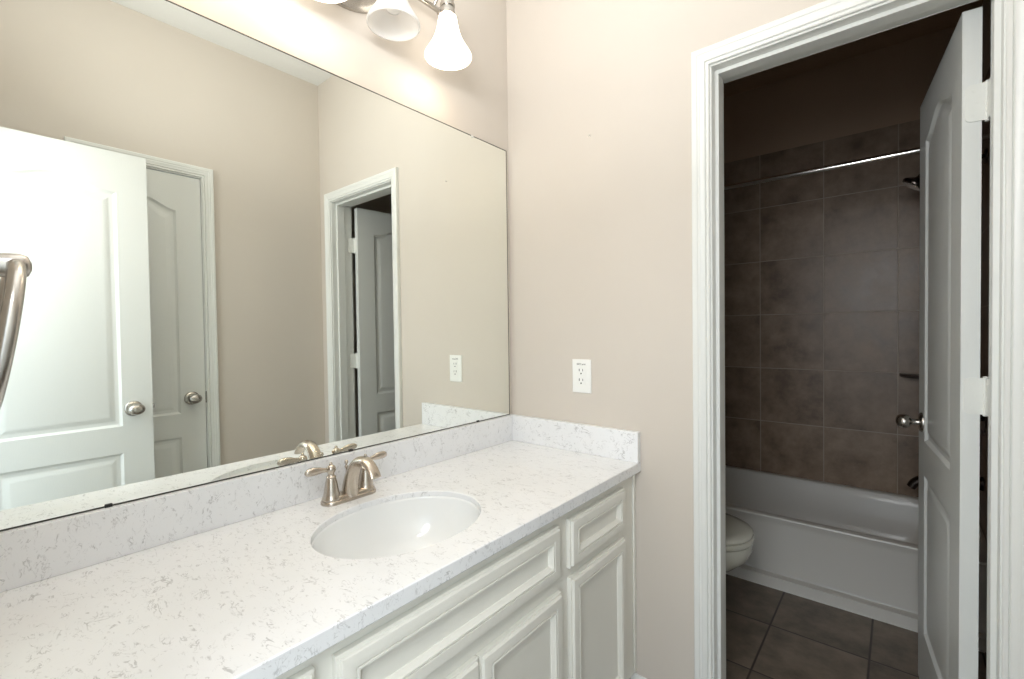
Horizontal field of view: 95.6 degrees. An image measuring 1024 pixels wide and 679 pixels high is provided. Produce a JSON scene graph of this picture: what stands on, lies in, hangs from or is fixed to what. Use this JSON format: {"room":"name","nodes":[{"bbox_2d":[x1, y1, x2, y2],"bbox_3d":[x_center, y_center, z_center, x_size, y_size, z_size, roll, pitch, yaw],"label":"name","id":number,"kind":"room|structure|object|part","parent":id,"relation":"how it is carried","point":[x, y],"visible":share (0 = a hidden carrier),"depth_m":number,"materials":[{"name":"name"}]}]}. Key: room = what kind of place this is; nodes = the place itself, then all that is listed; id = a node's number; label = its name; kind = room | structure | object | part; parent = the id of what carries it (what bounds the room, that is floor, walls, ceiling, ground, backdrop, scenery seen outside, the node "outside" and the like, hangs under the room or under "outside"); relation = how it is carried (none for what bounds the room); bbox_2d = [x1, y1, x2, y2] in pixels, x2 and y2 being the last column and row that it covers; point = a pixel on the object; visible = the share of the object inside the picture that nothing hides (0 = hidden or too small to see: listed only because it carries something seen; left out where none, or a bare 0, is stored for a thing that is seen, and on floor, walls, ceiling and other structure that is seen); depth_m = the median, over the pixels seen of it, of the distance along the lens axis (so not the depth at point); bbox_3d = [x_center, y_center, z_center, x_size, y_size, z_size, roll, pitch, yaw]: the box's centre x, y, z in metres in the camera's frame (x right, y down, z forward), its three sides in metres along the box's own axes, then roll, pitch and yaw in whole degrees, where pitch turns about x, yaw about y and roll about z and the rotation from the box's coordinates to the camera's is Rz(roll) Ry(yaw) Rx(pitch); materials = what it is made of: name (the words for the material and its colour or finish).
{"room":"bathroom","nodes":[
{"label":"bathroom","id":0,"kind":"room"},
{"bbox_2d":[169,0,511,413],"bbox_3d":[0.043,-0.163,2.043,0.120,2.760,3.520,0,1,40],"label":"wall","id":1,"kind":"structure","parent":0,"point":[472,99],"depth_m":1.49,"materials":[{"name":"beige paint"}]},
{"bbox_2d":[0,0,509,531],"bbox_3d":[-0.478,-0.208,1.317,0.007,1.064,1.445,0,1,40],"label":"wall mirror","id":2,"kind":"object","parent":1,"relation":"attached to","point":[247,256],"visible":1,"depth_m":1.07,"materials":[{"name":"clear glass"}]},
{"bbox_2d":[0,415,511,592],"bbox_3d":[-0.475,0.373,1.313,0.020,0.101,1.468,0,1,40],"label":"backsplash","id":3,"kind":"structure","parent":1,"relation":"attached to","point":[29,554],"depth_m":1.02,"materials":[{"name":"white stone"}]},
{"bbox_2d":[316,0,420,41],"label":"vanity light","id":4,"kind":"object","parent":1,"relation":"attached to","point":[392,20],"depth_m":1.33,"materials":[{"name":"white glass"}]},
{"bbox_3d":[-0.467,-0.938,1.139,0.147,0.126,0.147,0,1,40],"label":"lamp shade","id":5,"kind":"part","parent":4,"relation":"part of","materials":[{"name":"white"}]},
{"bbox_3d":[-0.332,-0.943,1.301,0.147,0.126,0.147,0,1,40],"label":"lamp shade","id":6,"kind":"part","parent":4,"relation":"part of","materials":[{"name":"white glass"}]},
{"bbox_3d":[-0.332,-0.953,1.300,0.049,0.078,0.049,0,1,40],"label":"bulb","id":7,"kind":"part","parent":4,"relation":"part of","materials":[{"name":"white glass"}]},
{"bbox_2d":[418,0,471,70],"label":"vanity light","id":8,"kind":"object","parent":1,"relation":"attached to","point":[447,49],"depth_m":1.46,"materials":[{"name":"white glass"}]},
{"bbox_3d":[-0.220,-1.062,1.470,0.093,0.089,0.048,0,1,40],"label":"arm","id":9,"kind":"part","parent":8,"relation":"part of","materials":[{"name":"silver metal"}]},
{"bbox_3d":[-0.201,-0.948,1.458,0.147,0.126,0.147,0,1,40],"label":"lamp shade","id":10,"kind":"part","parent":8,"relation":"part of","materials":[{"name":"white glass"}]},
{"bbox_3d":[-0.201,-0.958,1.458,0.049,0.078,0.049,0,1,40],"label":"bulb","id":11,"kind":"part","parent":8,"relation":"part of","materials":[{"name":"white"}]},
{"bbox_2d":[506,0,825,678],"bbox_3d":[0.615,-0.159,1.453,1.514,2.760,0.125,0,1,40],"label":"wall","id":12,"kind":"structure","parent":0,"point":[600,224],"depth_m":1.56,"materials":[{"name":"beige paint"}]},
{"bbox_2d":[572,359,591,393],"bbox_3d":[0.251,0.132,1.678,0.077,0.121,0.007,0,1,40],"label":"electrical outlet","id":13,"kind":"object","parent":12,"relation":"attached to","point":[581,367],"visible":1,"depth_m":1.67,"materials":[{"name":"white plastic"}]},
{"bbox_2d":[577,366,584,385],"bbox_3d":[0.250,0.132,1.676,0.033,0.069,0.002,0,1,40],"label":"receptacle","id":14,"kind":"object","parent":13,"relation":"attached to","point":[580,369],"depth_m":1.68,"materials":[{"name":"white plastic"}]},
{"bbox_2d":[631,673,646,678],"bbox_3d":[0.485,1.177,1.513,0.206,0.091,0.012,0,1,40],"label":"baseboard","id":15,"kind":"structure","parent":12,"relation":"attached to","point":[635,675],"depth_m":1.57,"materials":[{"name":"white paint"}]},
{"bbox_2d":[691,0,1023,678],"bbox_3d":[0.867,0.180,1.242,0.707,2.085,0.144,0,1,40],"label":"door frame","id":16,"kind":"structure","parent":12,"relation":"attached to","point":[827,11],"depth_m":1.17,"materials":[{"name":"white paint"}]},
{"bbox_2d":[895,6,990,678],"bbox_3d":[1.262,0.199,1.391,0.177,2.006,0.635,0,1,40],"label":"door","id":17,"kind":"structure","parent":12,"relation":"in","point":[953,396],"depth_m":1.23,"materials":[{"name":"white paint"}]},
{"bbox_3d":[1.371,0.283,1.610,0.064,0.049,0.062,0,1,40],"label":"knob","id":18,"kind":"part","parent":17,"relation":"part of","materials":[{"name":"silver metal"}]},
{"bbox_2d":[724,26,955,162],"bbox_3d":[1.764,-0.201,2.835,1.514,2.760,0.100,0,1,40],"label":"wall","id":19,"kind":"structure","parent":0,"point":[888,86],"depth_m":2.66,"materials":[{"name":"brown paint"}]},
{"bbox_2d":[724,119,919,496],"bbox_3d":[1.730,-0.156,2.793,1.514,1.992,0.010,0,1,40],"label":"wall tile","id":20,"kind":"structure","parent":19,"relation":"attached to","point":[822,270],"depth_m":2.70,"materials":[{"name":"brown tile"}]},
{"bbox_2d":[899,373,918,378],"bbox_3d":[2.131,0.192,2.333,0.285,0.015,0.200,0,1,40],"label":"corner shelf","id":21,"kind":"object","parent":19,"relation":"attached to","point":[915,376],"visible":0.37,"depth_m":2.42,"materials":[{"name":"brown stone"}]},
{"bbox_2d":[724,0,982,97],"bbox_3d":[1.206,-1.611,2.159,1.754,0.100,1.785,0,1,40],"label":"ceiling","id":22,"kind":"structure","parent":0,"point":[947,19],"depth_m":2.53,"materials":[{"name":"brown paint"}]},
{"bbox_2d":[726,574,986,678],"bbox_3d":[0.690,1.269,1.549,1.754,0.100,3.520,0,1,40],"label":"floor","id":23,"kind":"structure","parent":0,"point":[771,633],"depth_m":1.85,"materials":[{"name":"brown tile"}]},
{"bbox_2d":[275,475,636,678],"bbox_3d":[-0.257,0.848,1.159,0.549,0.782,1.488,0,1,40],"label":"vanity cabinet","id":24,"kind":"object","parent":23,"relation":"on","point":[559,601],"visible":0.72,"depth_m":1.11,"materials":[{"name":"white paint"}]},
{"bbox_3d":[-0.408,0.562,0.562,0.019,0.133,0.350,0,1,40],"label":"drawer","id":25,"kind":"part","parent":24,"relation":"part of","materials":[{"name":"white paint"}]},
{"bbox_2d":[0,414,640,678],"bbox_3d":[-0.262,0.389,1.149,0.558,0.133,1.488,0,1,40],"label":"countertop","id":26,"kind":"structure","parent":24,"relation":"on","point":[225,579],"depth_m":0.89,"materials":[{"name":"white stone"}]},
{"bbox_2d":[304,451,386,506],"bbox_3d":[-0.435,0.363,1.233,0.186,0.122,0.185,-1,1,-10],"label":"faucet","id":27,"kind":"object","parent":26,"relation":"on","point":[360,473],"visible":1,"depth_m":1.21,"materials":[{"name":"silver metal"}]},
{"bbox_3d":[-0.494,0.333,1.178,0.015,0.021,0.066,0,1,40],"label":"lever","id":28,"kind":"part","parent":27,"relation":"part of","materials":[{"name":"silver metal"}]},
{"bbox_3d":[-0.470,0.367,1.207,0.048,0.097,0.048,0,1,40],"label":"handle","id":29,"kind":"part","parent":27,"relation":"part of","materials":[{"name":"silver metal"}]},
{"bbox_3d":[-0.437,0.415,1.247,0.055,0.018,0.155,0,1,40],"label":"plate","id":30,"kind":"part","parent":27,"relation":"part of","materials":[{"name":"silver metal"}]},
{"bbox_3d":[-0.395,0.359,1.211,0.151,0.114,0.045,0,1,40],"label":"spout","id":31,"kind":"part","parent":27,"relation":"part of","materials":[{"name":"silver metal"}]},
{"bbox_3d":[-0.405,0.365,1.285,0.048,0.097,0.048,0,1,40],"label":"handle","id":32,"kind":"part","parent":27,"relation":"part of","materials":[{"name":"silver metal"}]},
{"bbox_3d":[-0.382,0.329,1.312,0.015,0.021,0.066,0,1,40],"label":"lever","id":33,"kind":"part","parent":27,"relation":"part of","materials":[{"name":"silver metal"}]},
{"bbox_2d":[312,496,479,558],"bbox_3d":[-0.259,0.516,1.102,0.327,0.152,0.412,0,1,40],"label":"sink","id":34,"kind":"object","parent":26,"relation":"in","point":[401,526],"visible":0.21,"depth_m":1.24,"materials":[{"name":"white ceramic"}]},
{"bbox_3d":[-0.076,0.554,0.960,0.019,0.135,0.618,0,1,40],"label":"false drawer","id":35,"kind":"part","parent":24,"relation":"part of","materials":[{"name":"white paint"}]},
{"bbox_3d":[-0.169,0.892,0.851,0.019,0.455,0.315,0,1,40],"label":"cabinet door","id":36,"kind":"part","parent":24,"relation":"part of","materials":[{"name":"white paint"}]},
{"bbox_3d":[0.032,0.885,1.092,0.019,0.455,0.307,0,1,40],"label":"cabinet door","id":37,"kind":"part","parent":24,"relation":"part of","materials":[{"name":"white paint"}]},
{"bbox_3d":[0.255,0.541,1.358,0.019,0.132,0.319,0,1,40],"label":"drawer","id":38,"kind":"part","parent":24,"relation":"part of","materials":[{"name":"white paint"}]},
{"bbox_3d":[0.260,0.869,1.365,0.019,0.470,0.317,0,1,40],"label":"cabinet door","id":39,"kind":"part","parent":24,"relation":"part of","materials":[{"name":"white paint"}]},
{"bbox_3d":[0.411,0.781,1.558,0.006,0.674,0.017,0,1,40],"label":"scribe moulding","id":40,"kind":"part","parent":24,"relation":"part of","materials":[{"name":"white paint"}]},
{"bbox_2d":[726,513,754,571],"bbox_3d":[0.690,0.853,2.128,0.757,0.709,0.444,0,1,40],"label":"toilet","id":41,"kind":"object","parent":23,"relation":"on","point":[740,539],"visible":0.18,"depth_m":1.86,"materials":[{"name":"ceramic"}]},
{"bbox_3d":[0.778,0.797,2.053,0.518,0.027,0.376,0,1,40],"label":"lid","id":42,"kind":"part","parent":41,"relation":"part of","materials":[{"name":"ceramic"}]},
{"bbox_3d":[0.782,0.821,2.050,0.516,0.020,0.376,0,1,40],"label":"seat","id":43,"kind":"part","parent":41,"relation":"part of","materials":[{"name":"ceramic"}]},
{"bbox_2d":[725,465,986,652],"bbox_3d":[1.498,1.016,2.520,1.490,0.346,0.759,0,1,40],"label":"bathtub","id":44,"kind":"object","parent":23,"relation":"on","point":[852,549],"visible":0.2,"depth_m":2.21,"materials":[{"name":"white ceramic"}]},
{"bbox_2d":[982,0,990,82],"bbox_3d":[1.299,-0.159,0.998,0.120,2.760,3.520,0,1,40],"label":"wall","id":45,"kind":"structure","parent":0,"point":[986,17],"depth_m":2.08,"materials":[{"name":"beige paint"}]},
{"bbox_2d":[979,64,990,541],"bbox_3d":[2.051,0.026,2.004,0.010,2.332,0.800,0,1,40],"label":"wall tile","id":46,"kind":"structure","parent":45,"relation":"attached to","point":[985,170],"depth_m":2.02,"materials":[{"name":"brown tile"}]},
{"bbox_2d":[724,133,989,190],"bbox_3d":[1.238,-0.764,2.201,1.493,0.060,0.060,0,1,40],"label":"shower rod","id":47,"kind":"object","parent":46,"relation":"attached to","point":[986,136],"visible":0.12,"depth_m":2.05,"materials":[{"name":"silver metal"}]},
{"bbox_2d":[902,149,987,190],"bbox_3d":[1.930,-0.749,2.081,0.277,0.139,0.100,0,1,40],"label":"shower","id":48,"kind":"object","parent":46,"relation":"attached to","point":[911,182],"visible":0.48,"depth_m":2.12,"materials":[{"name":"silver metal"}]},
{"bbox_2d":[907,475,983,490],"bbox_3d":[1.969,0.647,2.118,0.256,0.114,0.060,0,1,40],"label":"tub spout","id":49,"kind":"object","parent":46,"relation":"attached to","point":[913,483],"visible":0.31,"depth_m":2.17,"materials":[{"name":"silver metal"}]},
{"bbox_2d":[980,415,986,434],"bbox_3d":[2.037,0.331,2.051,0.069,0.170,0.170,0,1,40],"label":"shower valve","id":50,"kind":"object","parent":46,"relation":"attached to","point":[983,420],"visible":0.2,"depth_m":2.00,"materials":[{"name":"brown metal"}]},
{"bbox_3d":[-0.417,-0.121,0.214,1.514,2.760,0.120,0,1,40],"label":"wall","id":51,"kind":"structure","parent":0,"visible":0},
{"bbox_2d":[0,253,31,408],"bbox_3d":[-0.511,-0.011,0.433,0.156,0.177,0.090,0,1,40],"label":"towel ring","id":52,"kind":"object","parent":51,"relation":"attached to","point":[15,268],"visible":1,"depth_m":0.41,"materials":[{"name":"silver metal"}]},
{"bbox_3d":[-0.508,-0.072,0.436,0.025,0.025,0.080,0,1,40],"label":"post","id":53,"kind":"part","parent":52,"relation":"part of","materials":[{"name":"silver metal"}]}
]}

